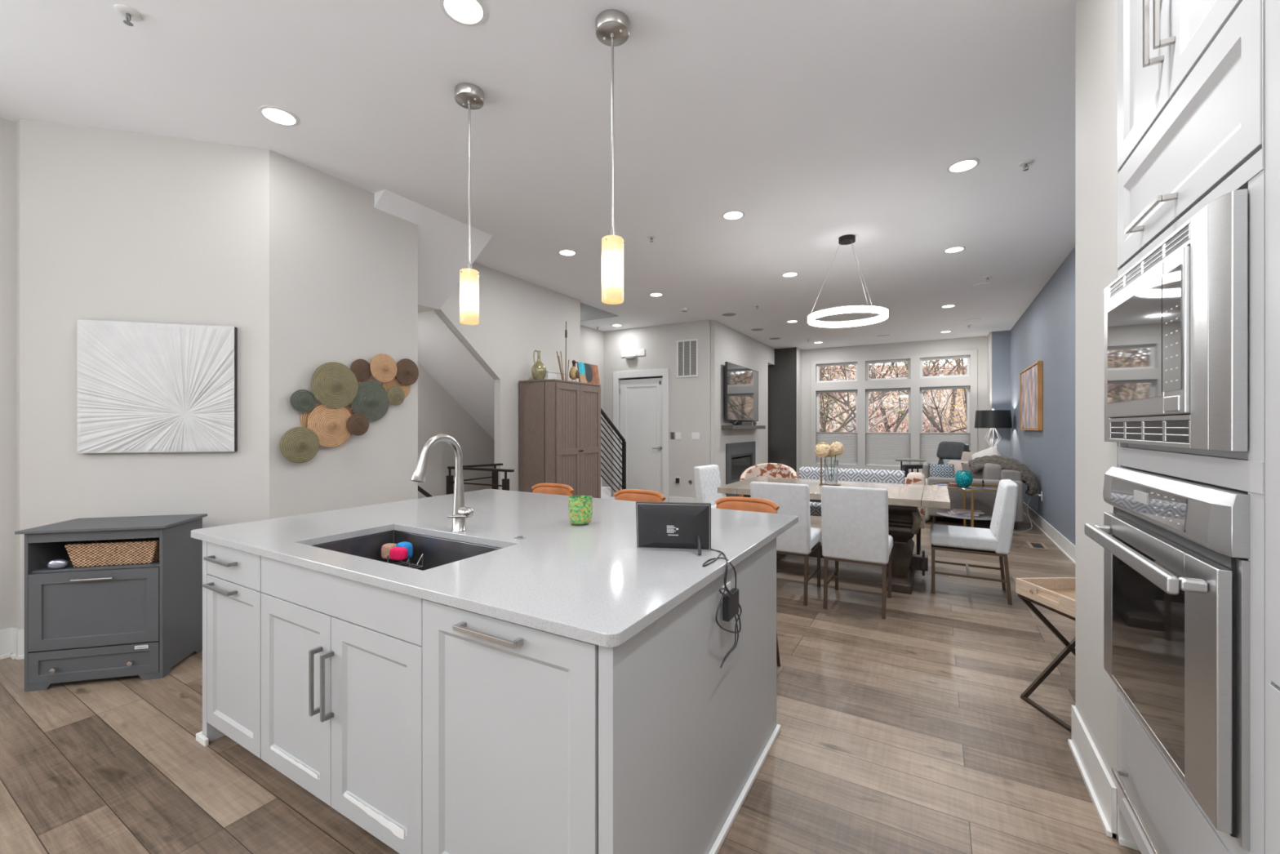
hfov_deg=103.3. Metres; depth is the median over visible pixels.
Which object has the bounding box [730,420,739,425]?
ornament
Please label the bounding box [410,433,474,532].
kitchen faucet
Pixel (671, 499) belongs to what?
baseboard
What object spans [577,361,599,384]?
painting
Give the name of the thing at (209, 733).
panel
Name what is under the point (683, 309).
smoke detector
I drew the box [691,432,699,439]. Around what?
switch plate
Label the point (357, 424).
woven basket
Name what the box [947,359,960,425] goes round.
bare tree
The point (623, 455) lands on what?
stair rail
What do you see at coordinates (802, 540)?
dining chair
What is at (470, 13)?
recessed light
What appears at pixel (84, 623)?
base cabinet
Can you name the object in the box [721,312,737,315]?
ceiling speaker
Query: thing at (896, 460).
side table
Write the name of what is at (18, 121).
wall
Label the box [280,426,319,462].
woven basket
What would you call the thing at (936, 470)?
throw pillow
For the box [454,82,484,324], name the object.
pendant light
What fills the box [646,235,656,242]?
sprinkler
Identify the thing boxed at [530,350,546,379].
glass jug
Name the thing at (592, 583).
countertop
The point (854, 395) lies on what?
bare tree
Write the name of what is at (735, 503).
counter stool
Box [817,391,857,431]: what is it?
window
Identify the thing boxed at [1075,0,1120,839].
wall
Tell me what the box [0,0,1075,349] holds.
ceiling
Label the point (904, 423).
shrub
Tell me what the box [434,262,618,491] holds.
wall
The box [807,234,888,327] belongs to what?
ring chandelier
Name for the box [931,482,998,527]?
round side table
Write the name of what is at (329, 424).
woven basket
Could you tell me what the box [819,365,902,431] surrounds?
bare tree
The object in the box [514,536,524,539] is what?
switch
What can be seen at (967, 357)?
window
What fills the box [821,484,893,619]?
dining chair
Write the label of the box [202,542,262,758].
base cabinet
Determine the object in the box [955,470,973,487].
vase
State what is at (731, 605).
power cord
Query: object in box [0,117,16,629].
wall
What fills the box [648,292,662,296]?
recessed light
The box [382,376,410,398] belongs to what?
woven basket
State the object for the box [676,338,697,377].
air vent
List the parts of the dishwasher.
handle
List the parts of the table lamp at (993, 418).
lamp shade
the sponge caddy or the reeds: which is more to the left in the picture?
the sponge caddy
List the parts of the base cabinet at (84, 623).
knob, panel, bar handle, shelf frame, rail, flap door, drawer, knob, panel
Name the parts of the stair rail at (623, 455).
rail, post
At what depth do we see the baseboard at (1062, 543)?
6.04 m
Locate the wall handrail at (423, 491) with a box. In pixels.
[417,485,432,497]
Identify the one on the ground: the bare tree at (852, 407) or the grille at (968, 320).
the bare tree at (852, 407)
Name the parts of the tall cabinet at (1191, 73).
handle, door, handle, handle, handle, drawer, lift door, door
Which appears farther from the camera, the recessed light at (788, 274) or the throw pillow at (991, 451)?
the throw pillow at (991, 451)
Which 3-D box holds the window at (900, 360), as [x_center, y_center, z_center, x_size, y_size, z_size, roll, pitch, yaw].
[5.485,-1.250,11.191,0.895,0.440,0.080,0,0,30]
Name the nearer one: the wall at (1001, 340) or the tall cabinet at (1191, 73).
the tall cabinet at (1191, 73)
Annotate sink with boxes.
[311,529,502,570]
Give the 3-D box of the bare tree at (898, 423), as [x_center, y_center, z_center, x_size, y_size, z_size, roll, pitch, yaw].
[8.201,-2.593,13.820,5.080,8.758,5.692,0,0,-16]
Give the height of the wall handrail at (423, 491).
0.891 m
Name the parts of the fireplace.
glass, frame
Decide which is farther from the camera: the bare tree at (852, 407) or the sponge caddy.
the bare tree at (852, 407)
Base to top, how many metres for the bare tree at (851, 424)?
10.565 m
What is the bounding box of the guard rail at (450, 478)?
[446,462,514,494]
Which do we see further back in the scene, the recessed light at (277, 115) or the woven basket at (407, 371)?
the woven basket at (407, 371)
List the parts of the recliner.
armrest, backrest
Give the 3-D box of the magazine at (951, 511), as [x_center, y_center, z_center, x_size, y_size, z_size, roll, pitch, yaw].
[4.146,1.099,6.461,0.300,0.011,0.220,0,0,33]
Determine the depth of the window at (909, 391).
10.95 m
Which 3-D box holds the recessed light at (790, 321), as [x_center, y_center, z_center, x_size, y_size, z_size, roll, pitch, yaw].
[2.638,-1.827,8.766,0.196,0.006,0.196,0,0,30]
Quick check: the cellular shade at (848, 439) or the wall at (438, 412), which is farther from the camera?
the cellular shade at (848, 439)
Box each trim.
[796,346,801,478]
[810,349,977,474]
[987,331,991,448]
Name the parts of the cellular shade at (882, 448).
rail, rail, head rail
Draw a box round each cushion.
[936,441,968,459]
[982,462,1002,479]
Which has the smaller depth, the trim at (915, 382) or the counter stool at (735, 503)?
the counter stool at (735, 503)
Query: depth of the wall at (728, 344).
9.36 m
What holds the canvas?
attached to the wall at (115, 225)
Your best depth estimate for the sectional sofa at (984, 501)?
6.96 m
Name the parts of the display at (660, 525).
prop leg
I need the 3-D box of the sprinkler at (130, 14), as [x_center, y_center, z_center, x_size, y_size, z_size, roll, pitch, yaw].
[-2.261,-1.806,2.236,0.090,0.048,0.090,0,0,30]
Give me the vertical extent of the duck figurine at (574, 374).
0.276 m
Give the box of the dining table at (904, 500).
[717,476,950,594]
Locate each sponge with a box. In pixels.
[381,542,396,559]
[389,546,408,560]
[395,541,413,559]
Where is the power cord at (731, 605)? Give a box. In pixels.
[702,548,742,667]
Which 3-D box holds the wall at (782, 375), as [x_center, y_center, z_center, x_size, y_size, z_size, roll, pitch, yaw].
[3.282,-0.230,12.068,0.990,3.200,0.450,0,0,30]
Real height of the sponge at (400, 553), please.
0.054 m
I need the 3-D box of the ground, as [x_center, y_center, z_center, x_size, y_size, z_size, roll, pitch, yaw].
[13.258,-1.817,26.652,40.000,7.175,34.000,0,0,30]
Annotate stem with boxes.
[564,320,567,380]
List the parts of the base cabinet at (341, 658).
door, handle, handle, false drawer, door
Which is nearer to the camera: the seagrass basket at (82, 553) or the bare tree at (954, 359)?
the seagrass basket at (82, 553)
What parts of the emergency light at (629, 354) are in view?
lamp shade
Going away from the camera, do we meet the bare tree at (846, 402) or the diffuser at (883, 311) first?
the diffuser at (883, 311)
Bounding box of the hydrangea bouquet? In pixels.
[814,441,844,460]
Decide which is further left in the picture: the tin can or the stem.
the tin can
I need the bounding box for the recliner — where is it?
[902,441,970,477]
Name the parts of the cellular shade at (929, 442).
rail, head rail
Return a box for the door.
[613,368,668,502]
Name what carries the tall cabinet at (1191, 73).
on the floor
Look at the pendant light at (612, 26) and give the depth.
2.25 m
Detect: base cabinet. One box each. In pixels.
[14,513,207,691]
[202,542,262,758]
[261,555,422,853]
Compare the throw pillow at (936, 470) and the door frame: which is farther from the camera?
the door frame
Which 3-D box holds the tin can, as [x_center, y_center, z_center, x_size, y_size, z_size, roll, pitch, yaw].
[-3.082,0.725,2.678,0.084,0.052,0.040,0,0,-16]
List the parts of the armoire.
door, door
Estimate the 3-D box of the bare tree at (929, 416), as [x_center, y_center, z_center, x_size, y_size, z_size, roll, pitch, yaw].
[7.174,-2.063,13.199,6.253,7.704,3.833,0,0,30]
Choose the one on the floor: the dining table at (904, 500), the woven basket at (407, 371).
the dining table at (904, 500)
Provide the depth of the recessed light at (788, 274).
6.07 m
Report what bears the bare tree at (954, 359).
on the ground
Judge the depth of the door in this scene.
9.32 m
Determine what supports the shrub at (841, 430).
on the ground
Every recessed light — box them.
[258,105,299,126]
[440,0,487,26]
[558,248,577,256]
[611,324,622,326]
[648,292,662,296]
[721,210,744,220]
[781,271,798,277]
[786,320,798,322]
[941,304,955,307]
[942,245,965,253]
[946,158,979,173]
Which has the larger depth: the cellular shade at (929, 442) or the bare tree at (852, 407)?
the bare tree at (852, 407)
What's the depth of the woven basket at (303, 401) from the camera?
3.47 m
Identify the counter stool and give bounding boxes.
[531,483,573,495]
[613,488,665,502]
[715,496,780,666]
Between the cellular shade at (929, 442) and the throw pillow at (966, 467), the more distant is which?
the cellular shade at (929, 442)
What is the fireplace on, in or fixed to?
attached to the wall at (728, 344)
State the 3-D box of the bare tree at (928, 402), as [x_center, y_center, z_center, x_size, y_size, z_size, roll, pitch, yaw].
[9.533,-2.759,17.633,5.826,9.075,7.164,0,0,-42]
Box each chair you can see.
[693,464,722,508]
[739,462,797,497]
[750,481,822,605]
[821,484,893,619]
[930,479,1018,604]
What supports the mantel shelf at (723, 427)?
attached to the wall at (728, 344)
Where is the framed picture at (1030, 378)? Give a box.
[1019,360,1042,430]
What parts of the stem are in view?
stem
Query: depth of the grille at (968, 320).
8.67 m
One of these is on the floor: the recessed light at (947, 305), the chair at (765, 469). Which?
the chair at (765, 469)
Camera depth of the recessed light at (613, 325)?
9.10 m
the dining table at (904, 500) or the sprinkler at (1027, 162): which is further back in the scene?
the dining table at (904, 500)
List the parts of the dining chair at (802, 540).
backrest, seat frame, leg, seat, leg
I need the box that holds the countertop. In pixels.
[191,488,798,647]
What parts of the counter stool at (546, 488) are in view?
bucket seat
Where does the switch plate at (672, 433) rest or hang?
attached to the wall at (689, 397)
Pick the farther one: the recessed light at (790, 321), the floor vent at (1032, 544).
the recessed light at (790, 321)
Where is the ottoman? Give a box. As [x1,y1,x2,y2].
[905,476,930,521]
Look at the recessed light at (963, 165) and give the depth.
3.53 m
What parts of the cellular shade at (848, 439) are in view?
rail, head rail, rail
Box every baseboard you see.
[0,626,18,659]
[16,629,24,659]
[668,496,696,502]
[1023,502,1075,564]
[1067,704,1140,851]
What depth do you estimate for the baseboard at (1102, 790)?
1.83 m
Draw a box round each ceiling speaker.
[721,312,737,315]
[750,328,764,330]
[768,337,781,339]
[964,318,982,321]
[970,282,994,288]
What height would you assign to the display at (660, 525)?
0.178 m
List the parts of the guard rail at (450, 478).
post, rail, rail, post, post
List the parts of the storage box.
box lid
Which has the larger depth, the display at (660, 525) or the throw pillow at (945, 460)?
the throw pillow at (945, 460)
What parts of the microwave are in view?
door glass, door, keypad glass, control panel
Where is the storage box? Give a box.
[544,370,564,380]
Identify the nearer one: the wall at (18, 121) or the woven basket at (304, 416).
the wall at (18, 121)
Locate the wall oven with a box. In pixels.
[1084,466,1249,850]
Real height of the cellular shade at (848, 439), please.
1.700 m
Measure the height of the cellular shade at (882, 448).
1.700 m
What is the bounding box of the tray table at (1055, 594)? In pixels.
[1015,577,1075,732]
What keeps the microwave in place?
in the tall cabinet at (1191, 73)
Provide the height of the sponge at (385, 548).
0.068 m
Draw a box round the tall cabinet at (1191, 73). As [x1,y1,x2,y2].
[1111,0,1265,853]
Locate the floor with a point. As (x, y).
(911, 731)
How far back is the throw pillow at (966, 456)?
8.10 m
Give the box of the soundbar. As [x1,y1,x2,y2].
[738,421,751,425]
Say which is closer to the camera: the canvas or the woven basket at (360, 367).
the canvas
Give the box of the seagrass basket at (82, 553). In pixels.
[64,537,159,567]
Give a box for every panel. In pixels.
[195,540,225,746]
[598,537,781,853]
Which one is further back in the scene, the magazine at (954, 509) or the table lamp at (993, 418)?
the table lamp at (993, 418)
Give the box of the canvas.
[76,320,237,453]
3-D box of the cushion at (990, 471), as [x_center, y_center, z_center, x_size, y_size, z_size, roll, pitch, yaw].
[5.186,0.710,7.487,0.240,0.420,1.020,0,0,30]
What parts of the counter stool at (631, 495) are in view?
bucket seat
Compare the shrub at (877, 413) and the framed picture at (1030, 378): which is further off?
the shrub at (877, 413)
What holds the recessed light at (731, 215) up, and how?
in the ceiling
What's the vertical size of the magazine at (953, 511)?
0.011 m
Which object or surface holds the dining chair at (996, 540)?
on the floor
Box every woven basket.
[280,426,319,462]
[289,389,315,413]
[300,404,320,427]
[306,404,351,447]
[311,362,358,408]
[343,377,373,415]
[346,413,368,435]
[350,359,371,381]
[350,380,389,421]
[369,353,396,382]
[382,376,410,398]
[386,386,404,405]
[395,358,418,385]
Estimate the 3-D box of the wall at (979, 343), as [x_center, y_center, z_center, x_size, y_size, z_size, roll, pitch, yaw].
[5.263,-0.230,11.286,5.100,3.200,0.200,0,0,30]
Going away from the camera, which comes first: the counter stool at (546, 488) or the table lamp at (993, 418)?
the counter stool at (546, 488)
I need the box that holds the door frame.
[622,377,662,379]
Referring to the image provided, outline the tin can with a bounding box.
[47,559,67,568]
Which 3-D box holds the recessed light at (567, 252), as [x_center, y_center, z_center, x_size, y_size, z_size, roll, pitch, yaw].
[-0.760,-1.827,5.309,0.196,0.006,0.196,0,0,30]
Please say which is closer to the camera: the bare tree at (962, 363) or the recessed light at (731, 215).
the recessed light at (731, 215)
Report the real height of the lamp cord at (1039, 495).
0.472 m
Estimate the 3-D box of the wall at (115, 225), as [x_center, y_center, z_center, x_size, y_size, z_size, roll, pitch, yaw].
[-3.062,-0.230,3.235,1.316,3.200,0.154,0,0,-17]
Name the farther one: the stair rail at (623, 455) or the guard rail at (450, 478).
the stair rail at (623, 455)
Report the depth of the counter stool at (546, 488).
3.76 m
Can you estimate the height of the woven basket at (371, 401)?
0.314 m
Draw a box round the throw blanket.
[968,454,1039,496]
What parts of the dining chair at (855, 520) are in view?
leg, leg, backrest, seat frame, leg, leg, seat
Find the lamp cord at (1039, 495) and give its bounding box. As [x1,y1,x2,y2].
[1013,493,1041,532]
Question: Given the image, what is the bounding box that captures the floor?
[0,514,1141,853]
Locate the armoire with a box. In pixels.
[518,378,600,497]
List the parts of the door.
handle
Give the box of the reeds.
[556,351,568,380]
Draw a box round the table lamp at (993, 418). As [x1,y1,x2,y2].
[973,408,1012,455]
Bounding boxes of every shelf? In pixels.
[721,425,765,429]
[936,509,992,519]
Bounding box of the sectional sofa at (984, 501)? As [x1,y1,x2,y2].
[922,461,1023,529]
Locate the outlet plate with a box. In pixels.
[722,581,730,621]
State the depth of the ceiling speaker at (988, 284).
6.52 m
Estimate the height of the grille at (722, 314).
0.003 m
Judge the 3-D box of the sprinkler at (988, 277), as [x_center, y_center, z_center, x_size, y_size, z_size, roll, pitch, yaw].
[4.246,-1.806,6.182,0.090,0.048,0.090,0,0,30]
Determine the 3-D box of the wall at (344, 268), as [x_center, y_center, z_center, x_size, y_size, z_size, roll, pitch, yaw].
[-2.946,-0.230,4.275,1.800,3.200,1.110,0,0,30]
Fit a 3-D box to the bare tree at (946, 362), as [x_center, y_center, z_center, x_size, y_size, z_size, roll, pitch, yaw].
[6.151,-0.932,14.687,6.962,5.484,4.275,0,0,30]
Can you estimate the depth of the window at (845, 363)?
11.71 m
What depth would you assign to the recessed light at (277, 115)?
2.97 m
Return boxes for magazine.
[947,511,978,516]
[950,510,983,514]
[951,511,978,515]
[952,508,984,513]
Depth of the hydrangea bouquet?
5.08 m
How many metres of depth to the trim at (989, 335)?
9.75 m
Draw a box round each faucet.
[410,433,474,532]
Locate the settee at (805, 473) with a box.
[799,466,925,554]
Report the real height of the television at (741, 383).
1.030 m
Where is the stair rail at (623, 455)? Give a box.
[600,408,626,492]
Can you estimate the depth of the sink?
2.24 m
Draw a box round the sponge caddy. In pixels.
[386,553,422,568]
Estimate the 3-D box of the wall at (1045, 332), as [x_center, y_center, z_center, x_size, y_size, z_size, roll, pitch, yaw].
[4.998,-0.230,5.957,0.180,3.200,9.670,0,0,30]
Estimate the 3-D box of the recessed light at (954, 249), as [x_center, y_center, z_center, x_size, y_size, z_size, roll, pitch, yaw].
[3.240,-1.827,5.218,0.196,0.006,0.196,0,0,30]
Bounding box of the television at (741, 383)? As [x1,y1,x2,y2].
[724,361,758,421]
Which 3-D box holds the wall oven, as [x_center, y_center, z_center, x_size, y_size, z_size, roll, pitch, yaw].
[1.581,0.472,1.201,0.682,0.685,0.806,0,0,30]
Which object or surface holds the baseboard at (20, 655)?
attached to the wall at (115, 225)
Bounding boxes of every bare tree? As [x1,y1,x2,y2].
[819,359,947,431]
[819,359,964,431]
[819,359,966,431]
[819,359,966,432]
[819,362,961,431]
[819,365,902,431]
[819,366,850,426]
[844,367,855,401]
[849,359,966,431]
[850,359,966,432]
[873,358,966,431]
[894,358,966,430]
[941,359,966,416]
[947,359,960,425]
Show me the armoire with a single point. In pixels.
(560, 420)
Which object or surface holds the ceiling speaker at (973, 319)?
attached to the ceiling
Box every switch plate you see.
[670,431,674,439]
[675,432,680,439]
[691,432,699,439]
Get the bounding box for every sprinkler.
[113,4,142,26]
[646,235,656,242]
[982,275,991,281]
[1017,160,1034,171]
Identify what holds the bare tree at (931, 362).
on the ground
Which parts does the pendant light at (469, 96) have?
stem, lamp shade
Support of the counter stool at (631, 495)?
on the floor
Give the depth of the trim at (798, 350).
11.75 m
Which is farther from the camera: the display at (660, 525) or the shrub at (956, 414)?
the shrub at (956, 414)
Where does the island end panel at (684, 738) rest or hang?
on the floor
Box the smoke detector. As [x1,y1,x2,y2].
[680,307,688,311]
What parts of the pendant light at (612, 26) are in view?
stem, lamp shade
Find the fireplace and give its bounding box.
[725,441,755,496]
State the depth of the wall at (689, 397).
8.93 m
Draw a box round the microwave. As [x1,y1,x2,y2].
[1104,188,1248,451]
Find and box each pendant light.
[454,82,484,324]
[595,8,629,304]
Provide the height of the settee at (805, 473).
0.877 m
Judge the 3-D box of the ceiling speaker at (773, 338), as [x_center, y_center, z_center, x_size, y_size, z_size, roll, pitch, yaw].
[2.789,-1.827,10.462,0.250,0.006,0.250,0,0,30]
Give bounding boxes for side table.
[895,458,926,470]
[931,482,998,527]
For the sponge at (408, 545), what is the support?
in the sponge caddy
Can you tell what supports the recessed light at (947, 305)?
in the ceiling
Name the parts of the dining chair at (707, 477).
quilted panel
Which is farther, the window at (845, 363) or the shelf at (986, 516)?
the window at (845, 363)
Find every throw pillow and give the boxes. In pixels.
[928,463,955,477]
[942,458,960,464]
[947,460,968,474]
[960,451,976,461]
[960,462,982,479]
[971,445,997,459]
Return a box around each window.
[817,362,857,382]
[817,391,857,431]
[866,359,911,380]
[866,387,911,464]
[920,355,969,378]
[920,387,969,464]
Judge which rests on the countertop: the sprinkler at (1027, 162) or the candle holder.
the candle holder
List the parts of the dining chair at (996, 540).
leg, seat, seat frame, quilted panel, leg, backrest, leg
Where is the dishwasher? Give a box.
[422,599,598,853]
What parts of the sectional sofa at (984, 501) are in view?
leg, armrest, frame, leg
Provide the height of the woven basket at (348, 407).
0.425 m
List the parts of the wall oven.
display glass, control panel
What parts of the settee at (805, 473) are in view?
seat, backrest, arm, leg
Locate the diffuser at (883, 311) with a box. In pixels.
[808,306,888,327]
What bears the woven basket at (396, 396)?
attached to the wall at (344, 268)
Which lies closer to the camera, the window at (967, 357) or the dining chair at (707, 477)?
the dining chair at (707, 477)
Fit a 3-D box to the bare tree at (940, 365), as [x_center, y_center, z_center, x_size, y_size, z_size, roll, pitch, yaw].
[9.621,-4.184,21.661,5.284,10.945,10.956,0,0,-17]
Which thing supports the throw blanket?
on the sectional sofa at (984, 501)
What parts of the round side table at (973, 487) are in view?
leg, glass, leg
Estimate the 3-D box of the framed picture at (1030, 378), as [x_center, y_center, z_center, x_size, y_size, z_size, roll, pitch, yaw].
[5.703,-0.415,7.398,0.053,0.920,1.630,0,0,30]
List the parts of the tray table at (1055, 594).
crossed leg, crossed leg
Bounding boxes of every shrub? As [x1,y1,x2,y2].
[819,419,844,431]
[826,400,928,431]
[897,422,949,432]
[924,397,966,432]
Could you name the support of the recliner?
on the floor
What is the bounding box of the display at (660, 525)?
[635,501,711,555]
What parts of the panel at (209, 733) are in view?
shoe moulding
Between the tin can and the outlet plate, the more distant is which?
the tin can
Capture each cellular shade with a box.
[816,389,857,464]
[866,387,910,466]
[920,385,969,464]
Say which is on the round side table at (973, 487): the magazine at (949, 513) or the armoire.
the magazine at (949, 513)
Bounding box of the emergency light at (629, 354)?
[621,348,644,359]
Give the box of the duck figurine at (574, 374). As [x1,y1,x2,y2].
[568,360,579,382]
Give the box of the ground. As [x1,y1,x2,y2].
[819,364,966,432]
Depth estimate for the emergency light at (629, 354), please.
9.31 m
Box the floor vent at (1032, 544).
[1026,541,1048,549]
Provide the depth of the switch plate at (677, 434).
8.90 m
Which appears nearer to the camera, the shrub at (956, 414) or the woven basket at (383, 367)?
the woven basket at (383, 367)
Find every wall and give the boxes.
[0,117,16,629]
[16,119,19,629]
[19,118,269,629]
[269,150,417,519]
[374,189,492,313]
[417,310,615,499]
[417,324,603,498]
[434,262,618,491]
[603,319,711,497]
[711,320,774,496]
[768,346,796,472]
[801,335,987,476]
[991,330,1010,457]
[1010,247,1075,545]
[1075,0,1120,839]
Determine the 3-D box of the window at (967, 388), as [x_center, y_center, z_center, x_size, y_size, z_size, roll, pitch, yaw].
[6.407,0.007,10.653,0.902,1.705,0.080,0,0,30]
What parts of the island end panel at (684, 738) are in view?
shoe moulding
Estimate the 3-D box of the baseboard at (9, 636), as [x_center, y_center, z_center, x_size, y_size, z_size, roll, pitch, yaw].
[-4.546,1.285,1.605,0.090,0.170,3.285,0,0,30]
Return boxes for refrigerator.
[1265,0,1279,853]
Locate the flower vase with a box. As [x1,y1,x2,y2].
[819,457,840,485]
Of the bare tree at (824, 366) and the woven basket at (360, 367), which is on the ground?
the bare tree at (824, 366)
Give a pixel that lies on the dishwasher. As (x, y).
(510, 710)
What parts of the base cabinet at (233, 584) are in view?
handle, handle, drawer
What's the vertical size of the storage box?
0.140 m
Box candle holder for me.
[568,495,592,525]
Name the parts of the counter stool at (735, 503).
bucket seat, leg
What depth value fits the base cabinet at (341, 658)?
1.66 m
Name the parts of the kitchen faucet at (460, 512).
lever handle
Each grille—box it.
[721,313,735,315]
[964,319,981,321]
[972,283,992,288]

